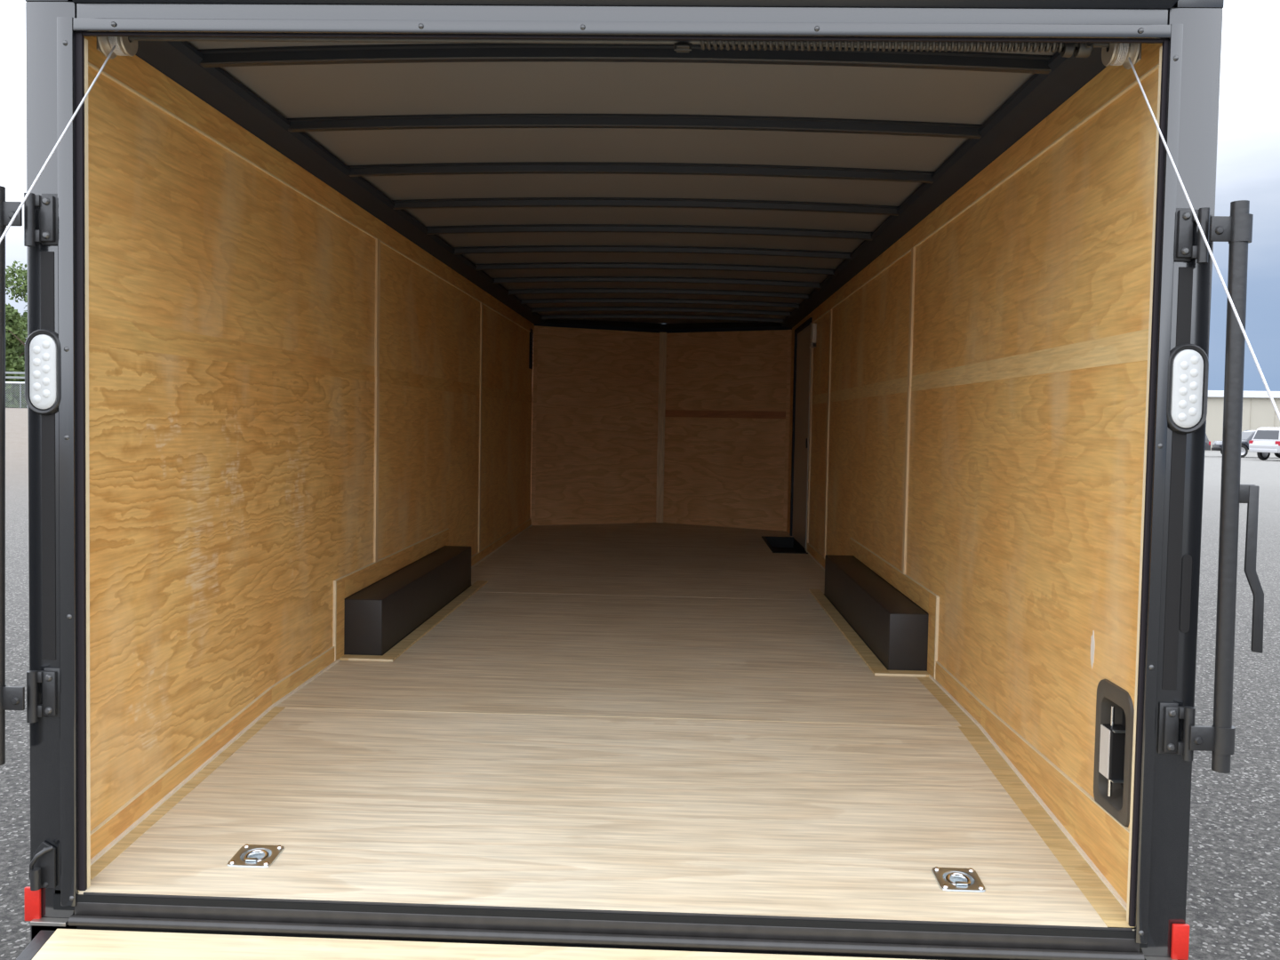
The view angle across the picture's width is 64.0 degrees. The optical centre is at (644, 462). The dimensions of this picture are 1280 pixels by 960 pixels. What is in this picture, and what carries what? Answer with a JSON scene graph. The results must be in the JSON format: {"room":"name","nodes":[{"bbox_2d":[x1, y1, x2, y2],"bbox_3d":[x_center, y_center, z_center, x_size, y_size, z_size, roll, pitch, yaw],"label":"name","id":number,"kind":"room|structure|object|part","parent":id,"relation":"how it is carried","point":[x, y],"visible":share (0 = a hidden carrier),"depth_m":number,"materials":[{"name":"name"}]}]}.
{"room":"parking lot","nodes":[
{"label":"parking lot","id":0,"kind":"room"},
{"bbox_2d":[84,36,534,864],"bbox_3d":[-1.217,-0.177,6.017,0.079,2.080,7.423,1,2,2],"label":"wall","id":1,"kind":"structure","parent":0,"point":[290,395],"depth_m":3.25,"materials":[{"name":"brown wood"}]},
{"bbox_2d":[24,886,41,920],"bbox_3d":[-1.386,0.999,2.322,0.036,0.078,0.009,1,2,2],"label":"reflector","id":2,"kind":"object","parent":1,"relation":"attached to","point":[33,908],"visible":0.96,"depth_m":2.32,"materials":[{"name":"red plastic"}]},
{"bbox_2d":[24,192,57,247],"bbox_3d":[-1.323,-0.534,2.251,0.070,0.118,0.027,1,2,-13],"label":"bar hinge","id":3,"kind":"object","parent":1,"relation":"attached to","point":[47,235],"visible":1,"depth_m":2.25,"materials":[{"name":"black metal"}]},
{"bbox_2d":[28,840,55,890],"bbox_3d":[-1.358,0.908,2.304,0.051,0.105,0.031,1,2,2],"label":"bracket","id":4,"kind":"object","parent":1,"relation":"attached to","point":[43,865],"visible":1,"depth_m":2.31,"materials":[{"name":"black metal"}]},
{"bbox_2d":[24,328,60,415],"bbox_3d":[-1.331,-0.202,2.268,0.086,0.192,0.018,1,2,2],"label":"light","id":5,"kind":"object","parent":1,"relation":"attached to","point":[43,346],"visible":1,"depth_m":2.26,"materials":[{"name":"white plastic"}]},
{"bbox_2d":[26,667,59,723],"bbox_3d":[-1.343,0.519,2.293,0.070,0.118,0.027,1,2,-13],"label":"bar hinge","id":6,"kind":"object","parent":1,"relation":"attached to","point":[50,676],"visible":1,"depth_m":2.29,"materials":[{"name":"black metal"}]},
{"bbox_2d":[84,38,90,887],"bbox_3d":[-1.254,0.020,2.303,0.006,1.915,0.013,1,2,2],"label":"trim","id":7,"kind":"structure","parent":1,"relation":"attached to","point":[86,186],"depth_m":2.30,"materials":[{"name":"black metal"}]},
{"bbox_3d":[-1.272,-0.683,3.485,0.012,0.577,2.402,1,2,2],"label":"plywood panel","id":8,"kind":"part","parent":1,"relation":"part of","materials":[{"name":"beige wood"}]},
{"bbox_3d":[-1.291,0.301,3.525,0.012,1.253,2.402,1,2,2],"label":"plywood panel","id":9,"kind":"part","parent":1,"relation":"part of","materials":[{"name":"beige wood"}]},
{"bbox_2d":[135,40,545,324],"bbox_3d":[-1.139,-1.184,5.969,0.157,0.056,7.435,1,2,2],"label":"roof rail","id":10,"kind":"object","parent":1,"relation":"attached to","point":[180,61],"depth_m":3.48,"materials":[{"name":"black metal"}]},
{"bbox_3d":[-1.209,0.172,5.957,0.012,1.188,2.469,1,2,2],"label":"plywood panel","id":11,"kind":"part","parent":1,"relation":"part of","materials":[{"name":"brown wood"}]},
{"bbox_3d":[-1.191,-0.779,5.918,0.012,0.577,2.469,1,2,2],"label":"plywood panel","id":12,"kind":"part","parent":1,"relation":"part of","materials":[{"name":"beige wood"}]},
{"bbox_3d":[-1.125,0.072,8.464,0.012,1.188,2.549,1,2,2],"label":"plywood panel","id":13,"kind":"part","parent":1,"relation":"part of","materials":[{"name":"brown wood"}]},
{"bbox_3d":[-1.107,-0.879,8.425,0.012,0.577,2.549,1,2,2],"label":"plywood panel","id":14,"kind":"part","parent":1,"relation":"part of","materials":[{"name":"brown wood"}]},
{"bbox_2d":[528,328,533,368],"bbox_3d":[-1.054,-1.062,9.533,0.016,0.370,0.150,1,2,2],"label":"air vent","id":15,"kind":"object","parent":1,"relation":"in","point":[531,353],"visible":1,"depth_m":9.49,"materials":[{"name":"black plastic"}]},
{"bbox_2d":[53,522,1147,947],"bbox_3d":[0.016,0.816,6.290,2.440,0.121,8.035,1,2,2],"label":"floor","id":16,"kind":"structure","parent":0,"point":[635,716],"depth_m":2.99,"materials":[{"name":"brown wood"}]},
{"bbox_2d":[227,843,284,867],"bbox_3d":[-0.946,0.960,2.494,0.106,0.026,0.106,1,2,2],"label":"ring","id":17,"kind":"object","parent":16,"relation":"on","point":[249,855],"visible":1,"depth_m":2.50,"materials":[{"name":"metal"}]},
{"bbox_2d":[332,528,487,661],"bbox_3d":[-1.118,0.607,5.243,0.235,0.338,2.146,1,2,2],"label":"box","id":18,"kind":"object","parent":16,"relation":"on","point":[381,620],"visible":1,"depth_m":4.70,"materials":[{"name":"black paint"}]},
{"bbox_2d":[761,536,807,553],"bbox_3d":[1.165,0.832,8.583,0.289,0.306,1.120,1,2,2],"label":"well","id":19,"kind":"object","parent":16,"relation":"in","point":[771,541],"visible":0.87,"depth_m":9.11,"materials":[{"name":"black metal"}]},
{"bbox_3d":[1.037,0.680,8.581,0.026,0.007,1.120,1,2,2],"label":"edge trim","id":20,"kind":"part","parent":19,"relation":"part of","materials":[{"name":"black rubber"}]},
{"bbox_3d":[1.194,0.661,9.123,0.265,0.007,0.026,1,2,2],"label":"edge trim","id":21,"kind":"part","parent":19,"relation":"part of","materials":[{"name":"black rubber"}]},
{"bbox_3d":[1.158,0.705,8.030,0.265,0.007,0.026,1,2,2],"label":"edge trim","id":22,"kind":"part","parent":19,"relation":"part of","materials":[{"name":"black rubber"}]},
{"bbox_2d":[808,537,939,679],"bbox_3d":[1.085,0.652,5.147,0.235,0.338,2.153,1,2,2],"label":"box","id":23,"kind":"object","parent":16,"relation":"on","point":[892,635],"visible":1,"depth_m":4.56,"materials":[{"name":"black paint"}]},
{"bbox_2d":[931,866,985,892],"bbox_3d":[0.746,0.994,2.437,0.106,0.026,0.106,1,2,2],"label":"ring","id":24,"kind":"object","parent":16,"relation":"on","point":[951,879],"visible":1,"depth_m":2.44,"materials":[{"name":"metal"}]},
{"bbox_2d":[185,40,1057,323],"bbox_3d":[0.054,-1.223,6.210,2.510,0.042,8.030,1,2,2],"label":"ceiling","id":25,"kind":"structure","parent":0,"point":[420,88],"depth_m":3.62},
{"bbox_2d":[197,43,1052,74],"bbox_3d":[-0.064,-1.062,2.692,2.270,0.057,0.060,1,2,2],"label":"bow","id":26,"kind":"object","parent":25,"relation":"attached to","point":[432,52],"visible":0.92,"depth_m":2.67,"materials":[{"name":"black metal"}]},
{"bbox_2d":[286,113,982,138],"bbox_3d":[-0.043,-1.086,3.301,2.270,0.057,0.060,1,2,2],"label":"bow","id":27,"kind":"object","parent":25,"relation":"attached to","point":[886,127],"visible":0.96,"depth_m":3.28,"materials":[{"name":"black metal"}]},
{"bbox_2d":[346,161,934,183],"bbox_3d":[-0.023,-1.111,3.911,2.270,0.057,0.060,1,2,2],"label":"bow","id":28,"kind":"object","parent":25,"relation":"attached to","point":[532,167],"visible":0.98,"depth_m":3.89,"materials":[{"name":"black metal"}]},
{"bbox_2d":[392,197,898,215],"bbox_3d":[-0.003,-1.135,4.521,2.270,0.057,0.060,1,2,2],"label":"bow","id":29,"kind":"object","parent":25,"relation":"attached to","point":[508,202],"visible":0.96,"depth_m":4.50,"materials":[{"name":"black metal"}]},
{"bbox_2d":[426,224,872,240],"bbox_3d":[0.018,-1.159,5.130,2.270,0.057,0.060,1,2,2],"label":"bow","id":30,"kind":"object","parent":25,"relation":"attached to","point":[534,228],"visible":0.97,"depth_m":5.11,"materials":[{"name":"black metal"}]},
{"bbox_2d":[452,245,851,259],"bbox_3d":[0.038,-1.183,5.740,2.270,0.057,0.060,1,2,2],"label":"bow","id":31,"kind":"object","parent":25,"relation":"attached to","point":[525,249],"visible":0.95,"depth_m":5.72,"materials":[{"name":"black metal"}]},
{"bbox_2d":[474,262,834,275],"bbox_3d":[0.058,-1.208,6.350,2.270,0.057,0.060,1,2,2],"label":"bow","id":32,"kind":"object","parent":25,"relation":"attached to","point":[546,265],"visible":0.99,"depth_m":6.33,"materials":[{"name":"black metal"}]},
{"bbox_2d":[492,276,821,287],"bbox_3d":[0.079,-1.232,6.960,2.270,0.057,0.060,1,2,2],"label":"bow","id":33,"kind":"object","parent":25,"relation":"attached to","point":[541,279],"visible":0.97,"depth_m":6.94,"materials":[{"name":"black metal"}]},
{"bbox_2d":[507,288,809,299],"bbox_3d":[0.099,-1.256,7.569,2.270,0.057,0.060,1,2,2],"label":"bow","id":34,"kind":"object","parent":25,"relation":"attached to","point":[563,290],"visible":0.98,"depth_m":7.55,"materials":[{"name":"black metal"}]},
{"bbox_2d":[520,297,799,308],"bbox_3d":[0.119,-1.281,8.179,2.270,0.057,0.060,1,2,2],"label":"bow","id":35,"kind":"object","parent":25,"relation":"attached to","point":[597,300],"visible":0.98,"depth_m":8.16,"materials":[{"name":"black metal"}]},
{"bbox_2d":[530,306,791,316],"bbox_3d":[0.140,-1.305,8.789,2.270,0.057,0.060,1,2,2],"label":"bow","id":36,"kind":"object","parent":25,"relation":"attached to","point":[572,308],"visible":0.98,"depth_m":8.77,"materials":[{"name":"black metal"}]},
{"bbox_2d":[541,314,783,323],"bbox_3d":[0.160,-1.329,9.392,2.270,0.057,0.060,1,2,2],"label":"bow","id":37,"kind":"object","parent":25,"relation":"attached to","point":[548,316],"visible":0.98,"depth_m":9.37,"materials":[{"name":"black metal"}]},
{"bbox_2d":[530,319,791,531],"bbox_3d":[0.159,-0.327,9.992,2.450,2.110,0.660,1,2,2],"label":"wall","id":38,"kind":"structure","parent":0,"point":[686,423],"depth_m":9.96,"materials":[{"name":"brown wood"}]},
{"bbox_3d":[-0.461,0.071,10.014,1.351,1.070,0.012,0,3,-24],"label":"plywood panel","id":39,"kind":"part","parent":38,"relation":"part of","materials":[{"name":"brown wood"}]},
{"bbox_3d":[-0.442,-0.918,9.974,1.351,0.770,0.012,0,3,-24],"label":"plywood panel","id":40,"kind":"part","parent":38,"relation":"part of","materials":[{"name":"brown wood"}]},
{"bbox_3d":[0.177,-1.302,9.929,2.440,0.035,0.612,1,2,2],"label":"rail","id":41,"kind":"part","parent":38,"relation":"part of","materials":[{"name":"black metal"}]},
{"bbox_3d":[0.763,0.096,9.975,1.351,1.070,0.012,2,3,27],"label":"plywood panel","id":42,"kind":"part","parent":38,"relation":"part of","materials":[{"name":"brown wood"}]},
{"bbox_3d":[0.782,-0.893,9.934,1.351,0.770,0.012,2,3,27],"label":"plywood panel","id":43,"kind":"part","parent":38,"relation":"part of","materials":[{"name":"brown wood"}]},
{"bbox_2d":[806,43,1162,910],"bbox_3d":[1.266,-0.127,5.929,0.079,2.080,7.438,1,2,2],"label":"wall","id":44,"kind":"structure","parent":0,"point":[980,385],"depth_m":3.11,"materials":[{"name":"brown wood"}]},
{"bbox_2d":[128,36,1109,57],"bbox_3d":[-0.060,-0.959,2.319,2.265,0.060,0.058,1,2,2],"label":"spring","id":45,"kind":"object","parent":44,"relation":"attached to","point":[1079,50],"visible":0.52,"depth_m":2.31,"materials":[{"name":"metal"}]},
{"bbox_2d":[96,36,137,59],"bbox_3d":[-1.217,-0.978,2.362,0.062,0.088,0.088,1,2,2],"label":"drum","id":46,"kind":"object","parent":45,"relation":"attached to","point":[124,47],"visible":0.53,"depth_m":2.34,"materials":[{"name":"metal"}]},
{"bbox_2d":[0,45,115,243],"bbox_3d":[-1.231,0.302,1.396,0.016,2.423,1.964,1,2,1],"label":"cable","id":47,"kind":"object","parent":46,"relation":"attached to","point":[114,47],"visible":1,"depth_m":2.10,"materials":[{"name":"metal"}]},
{"bbox_3d":[-1.245,-0.981,2.363,0.006,0.075,0.060,1,2,2],"label":"bearing plate","id":48,"kind":"part","parent":46,"relation":"part of","materials":[{"name":"metal"}]},
{"bbox_2d":[1101,42,1141,69],"bbox_3d":[1.066,-0.926,2.288,0.062,0.088,0.088,1,2,2],"label":"drum","id":49,"kind":"object","parent":45,"relation":"attached to","point":[1116,54],"visible":0.53,"depth_m":2.27,"materials":[{"name":"metal"}]},
{"bbox_3d":[1.094,-0.928,2.287,0.006,0.075,0.060,1,2,2],"label":"bearing plate","id":50,"kind":"part","parent":49,"relation":"part of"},
{"bbox_2d":[1128,56,1279,421],"bbox_3d":[0.989,0.352,1.324,0.016,2.413,1.964,1,2,3],"label":"cable","id":51,"kind":"object","parent":49,"relation":"attached to","point":[1129,58],"visible":1,"depth_m":1.87,"materials":[{"name":"metal"}]},
{"bbox_2d":[24,0,1223,959],"bbox_3d":[-0.088,0.066,2.260,2.582,2.300,0.112,1,2,2],"label":"door frame","id":52,"kind":"structure","parent":44,"relation":"attached to","point":[1189,33],"depth_m":2.23,"materials":[{"name":"black paint"}]},
{"bbox_2d":[0,185,24,765],"bbox_3d":[-1.402,0.035,2.238,0.088,1.264,0.043,1,2,2],"label":"bar","id":53,"kind":"object","parent":52,"relation":"attached to","point":[12,698],"visible":0.91,"depth_m":2.23,"materials":[{"name":"black metal"}]},
{"bbox_3d":[-1.342,1.037,2.315,0.082,0.009,0.022,1,2,2],"label":"hinge plate","id":54,"kind":"part","parent":52,"relation":"part of","materials":[{"name":"metal"}]},
{"bbox_2d":[16,928,927,959],"bbox_3d":[-0.144,1.358,1.302,2.492,0.505,1.945,1,2,2],"label":"door","id":55,"kind":"structure","parent":52,"relation":"attached to","point":[60,944],"depth_m":2.24,"materials":[{"name":"brown wood"}]},
{"bbox_3d":[-1.371,1.331,1.357,0.035,0.495,1.916,1,2,2],"label":"rail","id":56,"kind":"part","parent":55,"relation":"part of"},
{"bbox_3d":[-0.104,1.054,2.268,2.376,0.022,0.023,1,2,2],"label":"hinge rod","id":57,"kind":"part","parent":52,"relation":"part of","materials":[{"name":"black metal"}]},
{"bbox_3d":[-0.102,1.032,2.312,2.376,0.034,0.066,1,2,2],"label":"sill","id":58,"kind":"part","parent":52,"relation":"part of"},
{"bbox_3d":[-0.101,1.005,2.298,2.342,0.020,0.032,1,2,2],"label":"sill","id":59,"kind":"part","parent":52,"relation":"part of","materials":[{"name":"black metal"}]},
{"bbox_3d":[1.128,1.087,2.235,0.070,0.009,0.022,1,2,2],"label":"hinge plate","id":60,"kind":"part","parent":52,"relation":"part of","materials":[{"name":"metal"}]},
{"bbox_2d":[1188,200,1263,773],"bbox_3d":[1.236,0.056,2.151,0.138,1.196,0.043,1,2,2],"label":"bar","id":61,"kind":"object","parent":52,"relation":"attached to","point":[1236,228],"visible":1,"depth_m":2.14,"materials":[{"name":"black metal"}]},
{"bbox_3d":[1.280,0.223,2.148,0.044,0.353,0.008,1,2,2],"label":"handle","id":62,"kind":"part","parent":61,"relation":"part of","materials":[{"name":"black metal"}]},
{"bbox_2d":[786,325,796,533],"bbox_3d":[1.374,-0.301,9.452,0.036,1.908,0.378,1,2,2],"label":"trim","id":63,"kind":"structure","parent":44,"relation":"attached to","point":[794,328],"depth_m":9.52,"materials":[{"name":"brown metal"}]},
{"bbox_2d":[789,317,812,551],"bbox_3d":[1.343,-0.237,8.707,0.057,1.880,1.115,1,2,2],"label":"door","id":64,"kind":"structure","parent":44,"relation":"in","point":[803,333],"depth_m":8.74,"materials":[{"name":"black metal"}]},
{"bbox_3d":[1.359,-0.269,9.239,0.052,1.860,0.050,1,2,2],"label":"frame","id":65,"kind":"part","parent":64,"relation":"part of","materials":[{"name":"black metal"}]},
{"bbox_3d":[1.358,-1.157,8.675,0.052,0.040,1.105,1,2,2],"label":"frame","id":66,"kind":"part","parent":64,"relation":"part of","materials":[{"name":"black metal"}]},
{"bbox_3d":[1.325,-0.206,8.173,0.046,1.820,0.045,1,2,2],"label":"frame","id":67,"kind":"part","parent":64,"relation":"part of","materials":[{"name":"black metal"}]},
{"bbox_2d":[796,311,813,327],"bbox_3d":[1.366,-1.200,8.641,0.036,0.046,1.171,1,2,2],"label":"trim","id":68,"kind":"structure","parent":44,"relation":"attached to","point":[811,315],"depth_m":8.55,"materials":[{"name":"brown wood"}]},
{"bbox_2d":[806,316,814,551],"bbox_3d":[1.322,-0.224,8.121,0.030,1.860,0.052,1,2,2],"label":"trim","id":69,"kind":"structure","parent":44,"relation":"attached to","point":[812,357],"depth_m":8.11,"materials":[{"name":"brown metal"}]},
{"bbox_2d":[809,323,816,348],"bbox_3d":[1.309,-0.989,7.963,0.035,0.180,0.145,1,2,2],"label":"light switch","id":70,"kind":"object","parent":44,"relation":"attached to","point":[812,344],"visible":1,"depth_m":7.89,"materials":[{"name":"white plastic"}]},
{"bbox_3d":[1.300,0.151,7.637,0.012,1.188,0.944,1,2,2],"label":"plywood panel","id":71,"kind":"part","parent":44,"relation":"part of","materials":[{"name":"brown wood"}]},
{"bbox_3d":[1.318,-0.800,7.599,0.012,0.577,0.944,1,2,2],"label":"plywood panel","id":72,"kind":"part","parent":44,"relation":"part of","materials":[{"name":"brown wood"}]},
{"bbox_3d":[1.242,0.220,5.920,0.012,1.188,2.494,1,2,2],"label":"plywood panel","id":73,"kind":"part","parent":44,"relation":"part of","materials":[{"name":"brown wood"}]},
{"bbox_3d":[1.260,-0.732,5.881,0.012,0.577,2.494,1,2,2],"label":"plywood panel","id":74,"kind":"part","parent":44,"relation":"part of","materials":[{"name":"beige wood"}]},
{"bbox_2d":[780,5,1174,327],"bbox_3d":[1.226,-1.137,5.892,0.157,0.056,7.435,1,2,2],"label":"roof rail","id":75,"kind":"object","parent":44,"relation":"attached to","point":[1041,94],"depth_m":3.44,"materials":[{"name":"black metal"}]},
{"bbox_3d":[1.159,0.350,3.453,0.012,1.253,2.448,1,2,2],"label":"plywood panel","id":76,"kind":"part","parent":44,"relation":"part of","materials":[{"name":"beige wood"}]},
{"bbox_3d":[1.178,-0.634,3.413,0.012,0.577,2.447,1,2,2],"label":"plywood panel","id":77,"kind":"part","parent":44,"relation":"part of","materials":[{"name":"beige wood"}]},
{"bbox_2d":[1093,679,1134,827],"bbox_3d":[1.126,0.688,2.430,0.064,0.326,0.196,1,2,2],"label":"handle","id":78,"kind":"object","parent":44,"relation":"attached to","point":[1115,710],"visible":0.91,"depth_m":2.43,"materials":[{"name":"black metal"}]},
{"bbox_3d":[1.096,0.687,2.440,0.003,0.116,0.050,1,2,2],"label":"plate","id":79,"kind":"part","parent":78,"relation":"part of","materials":[{"name":"silver metal"}]},
{"bbox_3d":[1.113,0.687,2.443,0.008,0.216,0.008,1,2,2],"label":"rod","id":80,"kind":"part","parent":78,"relation":"part of","materials":[{"name":"metal"}]},
{"bbox_2d":[1126,45,1162,923],"bbox_3d":[1.087,0.067,2.226,0.004,1.915,0.013,1,2,2],"label":"trim","id":81,"kind":"structure","parent":44,"relation":"attached to","point":[1161,47],"depth_m":2.23,"materials":[{"name":"brown wood"}]},
{"bbox_2d":[1157,702,1195,761],"bbox_3d":[1.148,0.579,2.212,0.070,0.118,0.027,2,2,17],"label":"bar hinge","id":82,"kind":"object","parent":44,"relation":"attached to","point":[1170,713],"visible":0.98,"depth_m":2.21,"materials":[{"name":"black metal"}]},
{"bbox_2d":[1170,923,1189,959],"bbox_3d":[1.170,1.046,2.238,0.036,0.078,0.009,1,2,2],"label":"reflector","id":83,"kind":"object","parent":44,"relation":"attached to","point":[1180,932],"visible":1,"depth_m":2.23,"materials":[{"name":"red plastic"}]},
{"bbox_2d":[1166,343,1208,433],"bbox_3d":[1.158,-0.159,2.186,0.090,0.194,0.018,1,2,2],"label":"light","id":84,"kind":"object","parent":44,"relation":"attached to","point":[1188,364],"visible":1,"depth_m":2.18,"materials":[{"name":"white plastic"}]},
{"bbox_2d":[1174,207,1209,263],"bbox_3d":[1.156,-0.482,2.170,0.070,0.118,0.027,2,2,17],"label":"bar hinge","id":85,"kind":"object","parent":44,"relation":"attached to","point":[1184,251],"visible":0.95,"depth_m":2.17,"materials":[{"name":"black metal"}]},
{"label":"outside","id":86,"kind":"structure","parent":0,"visible":0},
{"bbox_2d":[0,408,1279,959],"bbox_3d":[3.556,-3.731,112.121,440.000,1.750,380.000,1,2,2],"label":"ground","id":87,"kind":"structure","parent":86,"point":[1233,906],"depth_m":4.93,"materials":[{"name":"grey asphalt"}]},
{"bbox_2d":[5,371,24,378],"bbox_3d":[-51.553,-5.481,75.916,24.150,2.800,0.250,1,2,2],"label":"guard rail","id":88,"kind":"object","parent":87,"relation":"on","point":[6,372],"visible":0.02,"depth_m":75.58,"materials":[{"name":"metal"}]},
{"bbox_3d":[-51.606,-6.758,75.792,24.000,0.160,0.100,1,2,2],"label":"rail","id":89,"kind":"part","parent":88,"relation":"part of","materials":[{"name":"metal"}]},
{"bbox_3d":[-51.613,-6.408,75.806,24.000,0.160,0.100,1,2,2],"label":"rail","id":90,"kind":"part","parent":88,"relation":"part of","materials":[{"name":"metal"}]},
{"bbox_2d":[5,303,27,407],"bbox_3d":[-52.103,-8.909,83.841,6.297,9.203,6.375,1,2,2],"label":"tree","id":91,"kind":"object","parent":87,"relation":"on","point":[14,348],"visible":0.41,"depth_m":82.34,"materials":[{"name":"green plant"}]},
{"bbox_2d":[5,260,27,345],"bbox_3d":[-45.508,-9.533,77.428,4.969,11.222,5.782,1,2,2],"label":"tree","id":92,"kind":"object","parent":87,"relation":"on","point":[23,320],"visible":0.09,"depth_m":75.69,"materials":[{"name":"green plant"}]},
{"bbox_2d":[5,381,27,408],"bbox_3d":[-48.325,-4.811,71.754,31.332,1.920,0.140,1,2,2],"label":"fence","id":93,"kind":"object","parent":87,"relation":"on","point":[6,382],"visible":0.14,"depth_m":71.61,"materials":[{"name":"metal"}]},
{"bbox_3d":[-48.258,-5.699,71.717,28.000,0.140,0.140,1,2,2],"label":"rail","id":94,"kind":"part","parent":93,"relation":"part of","materials":[{"name":"grey metal"}]},
{"bbox_3d":[-43.611,-4.717,71.601,0.074,1.920,0.074,0,2,-21],"label":"post","id":95,"kind":"part","parent":93,"relation":"part of","materials":[{"name":"metal"}]},
{"bbox_2d":[1204,432,1210,450],"bbox_3d":[34.672,-1.354,67.920,4.760,1.740,2.180,1,2,6],"label":"parked car","id":96,"kind":"object","parent":87,"relation":"on","point":[1207,442],"visible":0.07,"depth_m":66.79,"materials":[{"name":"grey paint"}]},
{"bbox_2d":[1205,390,1279,450],"bbox_3d":[82.777,-3.258,92.689,100.800,5.350,13.000,1,2,10],"label":"warehouse","id":97,"kind":"structure","parent":87,"relation":"on","point":[1259,412],"depth_m":91.54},
{"bbox_2d":[1211,430,1279,457],"bbox_3d":[40.516,-1.246,67.227,5.630,1.800,2.180,1,2,2],"label":"pickup truck","id":98,"kind":"object","parent":87,"relation":"on","point":[1247,436],"visible":0.28,"depth_m":66.91,"materials":[{"name":"white paint"}]},
{"bbox_2d":[1248,427,1279,460],"bbox_3d":[38.885,-1.116,60.985,5.236,1.983,2.398,0,2,-16],"label":"parked car","id":99,"kind":"object","parent":87,"relation":"on","point":[1265,441],"visible":1,"depth_m":60.36,"materials":[{"name":"white paint"}]}
]}

